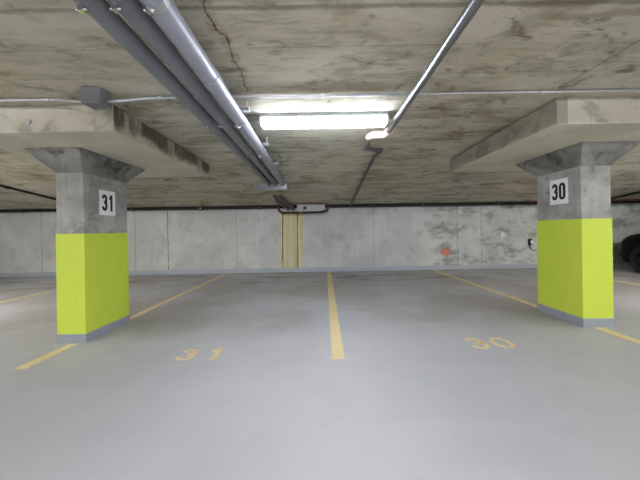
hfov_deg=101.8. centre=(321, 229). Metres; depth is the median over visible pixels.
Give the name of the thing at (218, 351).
floor number
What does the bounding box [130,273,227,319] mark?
parking line
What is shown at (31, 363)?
parking line
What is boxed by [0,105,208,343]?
concrete pillar
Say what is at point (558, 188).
number sign
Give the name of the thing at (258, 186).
plate
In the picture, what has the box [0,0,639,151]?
ceiling
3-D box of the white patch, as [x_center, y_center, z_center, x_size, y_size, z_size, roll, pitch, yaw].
[5.057,0.154,7.284,0.520,0.520,0.006,-1,0,0]
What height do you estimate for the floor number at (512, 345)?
0.007 m
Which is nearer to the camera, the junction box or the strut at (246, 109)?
the junction box
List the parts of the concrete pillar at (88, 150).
drop panel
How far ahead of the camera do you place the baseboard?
7.26 m
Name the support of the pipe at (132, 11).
attached to the ceiling at (401, 174)
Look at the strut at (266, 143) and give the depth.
3.12 m
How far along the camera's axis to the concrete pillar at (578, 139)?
2.95 m
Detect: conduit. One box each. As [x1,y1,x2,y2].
[0,97,80,102]
[106,89,639,102]
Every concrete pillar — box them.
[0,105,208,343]
[450,96,639,326]
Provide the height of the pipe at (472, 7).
0.501 m
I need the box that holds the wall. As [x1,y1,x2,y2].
[0,203,639,272]
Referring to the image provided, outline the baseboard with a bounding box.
[0,262,630,276]
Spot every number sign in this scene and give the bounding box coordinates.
[99,189,114,215]
[550,177,567,204]
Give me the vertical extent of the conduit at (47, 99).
0.100 m
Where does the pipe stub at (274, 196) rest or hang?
attached to the ceiling at (401, 174)
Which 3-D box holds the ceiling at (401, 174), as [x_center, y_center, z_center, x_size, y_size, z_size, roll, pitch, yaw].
[0.104,-1.038,5.562,21.360,0.808,4.044,-1,0,0]
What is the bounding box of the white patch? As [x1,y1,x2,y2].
[500,232,505,237]
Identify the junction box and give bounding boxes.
[80,86,111,109]
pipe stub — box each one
[273,195,289,210]
[279,195,294,209]
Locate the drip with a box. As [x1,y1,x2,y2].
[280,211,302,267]
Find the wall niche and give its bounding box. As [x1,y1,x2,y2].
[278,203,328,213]
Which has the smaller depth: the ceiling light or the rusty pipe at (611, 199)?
the ceiling light
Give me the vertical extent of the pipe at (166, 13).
0.138 m
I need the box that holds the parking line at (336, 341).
[327,271,344,358]
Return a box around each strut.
[200,99,249,112]
[233,137,268,146]
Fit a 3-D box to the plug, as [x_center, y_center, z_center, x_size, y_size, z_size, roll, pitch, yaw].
[6.007,0.412,7.256,0.477,0.336,0.065,-1,0,0]
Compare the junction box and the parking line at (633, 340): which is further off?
the parking line at (633, 340)
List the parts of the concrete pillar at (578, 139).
drop panel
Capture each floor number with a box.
[175,348,223,360]
[464,337,515,348]
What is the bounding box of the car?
[620,234,639,271]
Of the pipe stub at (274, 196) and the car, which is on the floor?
the car
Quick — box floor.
[0,266,639,479]
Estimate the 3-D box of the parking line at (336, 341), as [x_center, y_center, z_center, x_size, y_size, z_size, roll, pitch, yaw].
[0.171,1.165,4.806,0.114,0.019,4.897,-1,0,1]
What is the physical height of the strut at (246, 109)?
0.110 m
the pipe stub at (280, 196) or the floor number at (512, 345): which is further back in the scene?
the pipe stub at (280, 196)
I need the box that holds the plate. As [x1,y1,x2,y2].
[255,183,287,190]
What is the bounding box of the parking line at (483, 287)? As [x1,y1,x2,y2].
[434,270,536,307]
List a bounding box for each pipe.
[0,184,55,199]
[0,201,639,212]
[73,0,270,185]
[108,0,277,185]
[139,0,285,185]
[350,0,484,205]
[524,199,639,201]
[611,191,639,198]
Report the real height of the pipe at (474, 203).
0.102 m
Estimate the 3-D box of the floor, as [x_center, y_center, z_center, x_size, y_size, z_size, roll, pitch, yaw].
[0.140,1.278,0.192,20.880,0.268,14.784,-1,0,0]
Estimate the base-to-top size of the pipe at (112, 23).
0.123 m
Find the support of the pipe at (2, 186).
hanging from the ceiling at (401, 174)
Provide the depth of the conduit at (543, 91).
2.15 m
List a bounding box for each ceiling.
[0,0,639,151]
[0,144,639,209]
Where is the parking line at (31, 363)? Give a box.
[15,344,77,368]
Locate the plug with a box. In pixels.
[528,239,536,250]
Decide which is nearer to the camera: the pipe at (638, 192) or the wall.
the pipe at (638, 192)
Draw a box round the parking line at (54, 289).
[0,289,56,302]
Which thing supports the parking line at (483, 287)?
on the floor
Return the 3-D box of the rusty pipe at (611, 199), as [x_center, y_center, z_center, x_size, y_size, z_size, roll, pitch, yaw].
[7.836,-0.814,6.622,5.376,0.142,0.087,-1,0,0]
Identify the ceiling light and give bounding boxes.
[259,111,388,129]
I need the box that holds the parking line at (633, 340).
[592,327,639,344]
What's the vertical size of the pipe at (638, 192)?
0.512 m
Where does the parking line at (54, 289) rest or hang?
on the floor

